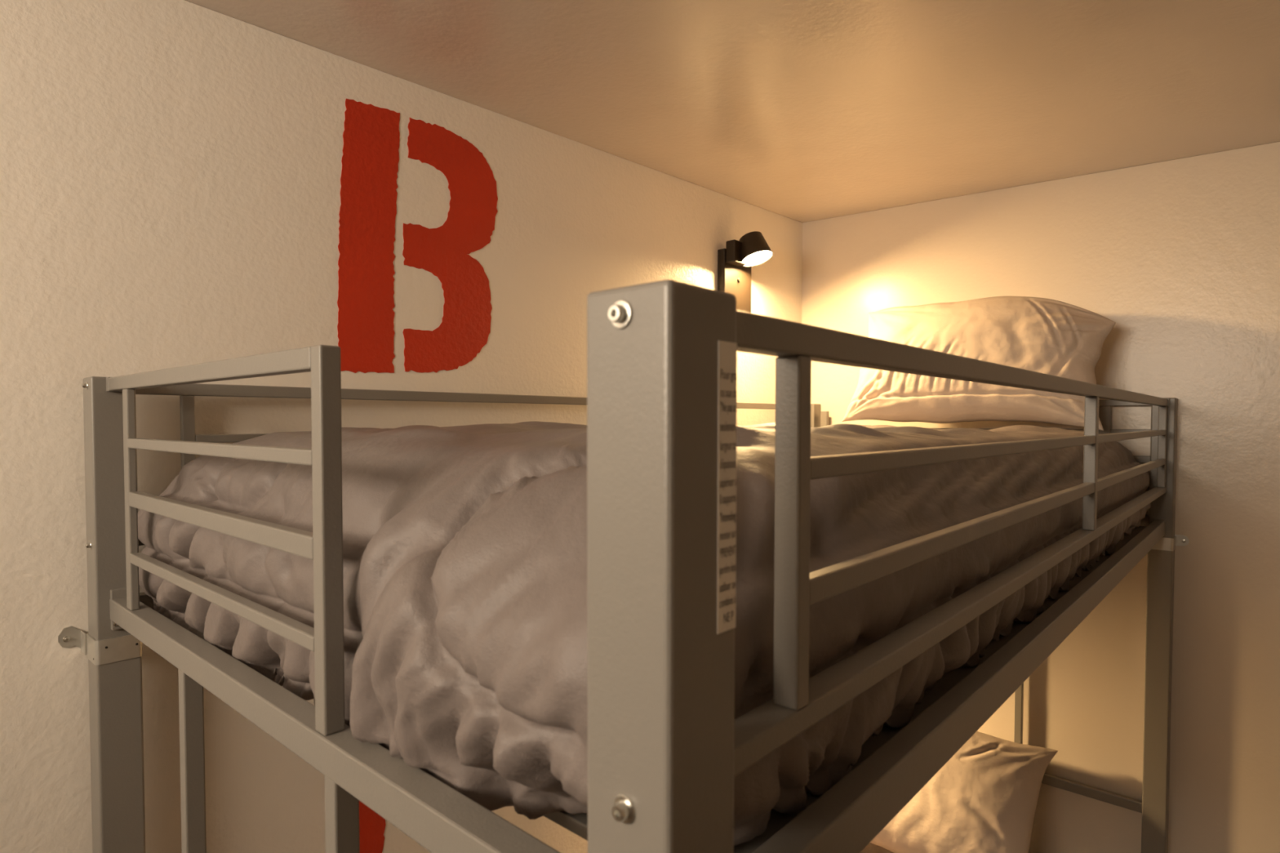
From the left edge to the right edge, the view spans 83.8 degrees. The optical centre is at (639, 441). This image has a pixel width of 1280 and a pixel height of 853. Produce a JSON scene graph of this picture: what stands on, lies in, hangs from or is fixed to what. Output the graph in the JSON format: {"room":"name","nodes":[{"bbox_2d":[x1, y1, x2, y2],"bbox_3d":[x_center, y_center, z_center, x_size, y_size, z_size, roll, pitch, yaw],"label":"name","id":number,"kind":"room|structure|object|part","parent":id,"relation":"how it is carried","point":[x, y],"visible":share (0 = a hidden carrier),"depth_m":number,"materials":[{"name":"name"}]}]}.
{"room":"dormitory","nodes":[
{"label":"dormitory","id":0,"kind":"room"},
{"bbox_2d":[0,0,802,852],"bbox_3d":[-0.592,0.391,1.321,0.120,2.263,3.600,2,2,42],"label":"wall","id":1,"kind":"structure","parent":0,"point":[171,170],"depth_m":1.12,"materials":[{"name":"white paint"}]},
{"bbox_2d":[359,800,386,852],"bbox_3d":[-0.519,0.792,1.325,0.002,0.465,0.145,2,2,42],"label":"painted letter","id":2,"kind":"object","parent":1,"relation":"attached to","point":[371,825],"visible":0.11,"depth_m":1.34,"materials":[{"name":"red paint"}]},
{"bbox_2d":[337,98,497,373],"bbox_3d":[-0.422,-0.378,1.399,0.002,0.500,0.354,2,2,42],"label":"painted letter","id":3,"kind":"object","parent":1,"relation":"attached to","point":[370,160],"visible":1,"depth_m":1.35,"materials":[{"name":"red paint"}]},
{"bbox_3d":[-0.498,-0.374,1.314,0.002,0.497,0.126,2,2,42],"label":"stem","id":4,"kind":"part","parent":3,"relation":"part of","materials":[{"name":"red paint"}]},
{"bbox_2d":[717,231,773,312],"bbox_3d":[0.330,-0.498,2.139,0.135,0.254,0.146,2,2,42],"label":"wall lamp","id":5,"kind":"object","parent":1,"relation":"attached to","point":[735,261],"visible":0.92,"depth_m":2.12,"materials":[{"name":"black metal"}]},
{"bbox_3d":[0.345,-0.577,2.129,0.102,0.096,0.097,2,2,42],"label":"lamp shade","id":6,"kind":"part","parent":5,"relation":"part of","materials":[{"name":"black metal"}]},
{"bbox_2d":[742,250,771,265],"bbox_3d":[0.347,-0.550,2.128,0.088,0.033,0.092,2,2,42],"label":"diffuser","id":7,"kind":"object","parent":5,"relation":"attached to","point":[749,257],"depth_m":2.12,"materials":[{"name":"beige plastic"}]},
{"bbox_2d":[185,0,1279,222],"bbox_3d":[0.713,-0.648,0.132,3.608,0.313,3.600,2,2,42],"label":"ceiling","id":8,"kind":"structure","parent":0,"point":[802,111],"depth_m":1.35,"materials":[{"name":"beige paint"}]},
{"bbox_2d":[801,141,1279,852],"bbox_3d":[1.912,0.392,1.425,3.488,2.259,0.120,2,2,42],"label":"wall","id":9,"kind":"structure","parent":0,"point":[1183,255],"depth_m":1.83,"materials":[{"name":"beige paint"}]},
{"bbox_3d":[0.711,1.607,0.199,3.608,0.100,3.600,2,2,42],"label":"floor","id":10,"kind":"structure","parent":0,"visible":0},
{"bbox_2d":[57,279,1189,852],"bbox_3d":[0.292,0.711,1.410,1.097,1.620,2.095,2,2,42],"label":"bunk bed","id":11,"kind":"object","parent":10,"relation":"on","point":[667,747],"visible":0.91,"depth_m":0.50,"materials":[{"name":"grey metal"}]},
{"bbox_3d":[-0.730,0.093,0.987,0.050,0.362,0.050,2,2,42],"label":"post","id":12,"kind":"part","parent":11,"relation":"part of","materials":[{"name":"grey metal"}]},
{"bbox_3d":[-0.731,0.903,1.011,0.052,1.257,0.052,2,2,42],"label":"post","id":13,"kind":"part","parent":11,"relation":"part of","materials":[{"name":"grey metal"}]},
{"bbox_3d":[-0.708,0.228,0.973,0.008,0.055,0.022,2,2,42],"label":"mounting plate","id":14,"kind":"part","parent":11,"relation":"part of","materials":[{"name":"grey metal"}]},
{"bbox_3d":[-0.084,0.121,1.745,0.012,0.014,1.940,2,2,42],"label":"rail","id":15,"kind":"part","parent":11,"relation":"part of","materials":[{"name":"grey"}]},
{"bbox_3d":[-0.080,0.217,1.744,0.024,0.038,1.940,2,2,42],"label":"rail","id":16,"kind":"part","parent":11,"relation":"part of","materials":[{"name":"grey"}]},
{"bbox_3d":[-0.480,-0.071,0.759,0.620,0.017,0.016,2,2,42],"label":"rail","id":17,"kind":"part","parent":11,"relation":"part of","materials":[{"name":"grey metal"}]},
{"bbox_3d":[-0.445,0.007,0.728,0.524,0.012,0.012,2,2,42],"label":"rail","id":18,"kind":"part","parent":11,"relation":"part of","materials":[{"name":"grey metal"}]},
{"bbox_3d":[-0.445,0.077,0.730,0.524,0.018,0.012,2,2,42],"label":"rail","id":19,"kind":"part","parent":11,"relation":"part of","materials":[{"name":"grey metal"}]},
{"bbox_3d":[-0.445,0.152,0.732,0.524,0.012,0.012,2,2,42],"label":"rail","id":20,"kind":"part","parent":11,"relation":"part of","materials":[{"name":"grey metal"}]},
{"bbox_3d":[-0.066,-0.024,1.760,0.012,0.013,1.827,2,2,42],"label":"rail","id":21,"kind":"part","parent":11,"relation":"part of","materials":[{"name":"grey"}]},
{"bbox_3d":[-0.359,0.236,0.664,0.940,0.029,0.024,2,2,42],"label":"rail","id":22,"kind":"part","parent":11,"relation":"part of","materials":[{"name":"grey metal"}]},
{"bbox_3d":[-0.085,-0.098,1.740,0.016,0.018,1.940,2,2,42],"label":"rail","id":23,"kind":"part","parent":11,"relation":"part of","materials":[{"name":"grey metal"}]},
{"bbox_3d":[0.010,0.113,0.330,0.050,0.362,0.050,2,2,42],"label":"post","id":24,"kind":"part","parent":11,"relation":"part of","materials":[{"name":"grey metal"}]},
{"bbox_3d":[0.591,0.050,2.474,0.050,0.362,0.050,2,2,42],"label":"post","id":25,"kind":"part","parent":11,"relation":"part of","materials":[{"name":"grey metal"}]},
{"bbox_2d":[860,842,893,852],"bbox_3d":[0.305,1.239,1.442,0.950,0.099,1.935,2,2,42],"label":"mattress","id":26,"kind":"object","parent":11,"relation":"on","point":[870,848],"visible":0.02,"depth_m":2.05,"materials":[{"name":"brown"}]},
{"bbox_2d":[870,731,1057,852],"bbox_3d":[0.778,0.972,2.034,0.687,0.401,0.282,1,2,36],"label":"pillow","id":27,"kind":"object","parent":26,"relation":"on","point":[984,799],"visible":0.43,"depth_m":1.90,"materials":[{"name":"beige fabric"}]},
{"bbox_3d":[0.670,0.142,1.076,0.022,0.014,1.940,2,2,42],"label":"rail","id":28,"kind":"part","parent":11,"relation":"part of","materials":[{"name":"grey metal"}]},
{"bbox_3d":[0.672,-0.077,1.067,0.016,0.018,1.940,2,2,42],"label":"rail","id":29,"kind":"part","parent":11,"relation":"part of","materials":[{"name":"grey metal"}]},
{"bbox_3d":[0.670,0.237,1.079,0.022,0.038,1.940,2,2,42],"label":"rail","id":30,"kind":"part","parent":11,"relation":"part of","materials":[{"name":"grey metal"}]},
{"bbox_3d":[0.697,0.069,1.098,0.012,0.016,1.816,2,2,42],"label":"rail","id":31,"kind":"part","parent":11,"relation":"part of","materials":[{"name":"grey metal"}]},
{"bbox_3d":[0.697,-0.004,1.096,0.012,0.013,1.816,2,2,42],"label":"rail","id":32,"kind":"part","parent":11,"relation":"part of","materials":[{"name":"grey metal"}]},
{"bbox_3d":[0.963,-0.035,2.144,0.940,0.013,0.012,2,2,42],"label":"rail","id":33,"kind":"part","parent":11,"relation":"part of","materials":[{"name":"grey metal"}]},
{"bbox_3d":[1.270,-0.103,1.867,0.116,0.017,0.016,2,2,42],"label":"rail","id":34,"kind":"part","parent":11,"relation":"part of","materials":[{"name":"grey metal"}]},
{"bbox_3d":[0.963,0.036,2.147,0.940,0.018,0.012,2,2,42],"label":"rail","id":35,"kind":"part","parent":11,"relation":"part of","materials":[{"name":"grey metal"}]},
{"bbox_3d":[0.959,0.193,2.147,0.940,0.029,0.022,2,2,42],"label":"rail","id":36,"kind":"part","parent":11,"relation":"part of","materials":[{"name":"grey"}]},
{"bbox_3d":[1.331,0.880,1.841,0.052,1.257,0.052,2,2,42],"label":"post","id":37,"kind":"part","parent":11,"relation":"part of","materials":[{"name":"grey metal"}]},
{"bbox_3d":[1.331,0.070,1.817,0.050,0.362,0.050,2,2,42],"label":"post","id":38,"kind":"part","parent":11,"relation":"part of","materials":[{"name":"grey metal"}]},
{"bbox_3d":[0.306,0.162,1.425,0.842,0.135,1.762,2,2,42],"label":"mattress","id":39,"kind":"object","parent":11,"relation":"on","visible":0},
{"bbox_2d":[137,421,1151,845],"bbox_3d":[0.283,0.093,1.396,0.993,0.265,1.979,2,2,42],"label":"duvet","id":40,"kind":"object","parent":39,"relation":"on","point":[465,567],"visible":0.67,"depth_m":0.55,"materials":[{"name":"grey fabric"}]},
{"bbox_2d":[841,296,1115,431],"bbox_3d":[0.904,-0.218,1.957,0.656,0.366,0.243,2,2,42],"label":"pillow","id":41,"kind":"object","parent":40,"relation":"on","point":[1049,336],"visible":0.77,"depth_m":1.86,"materials":[{"name":"beige fabric"}]}
]}

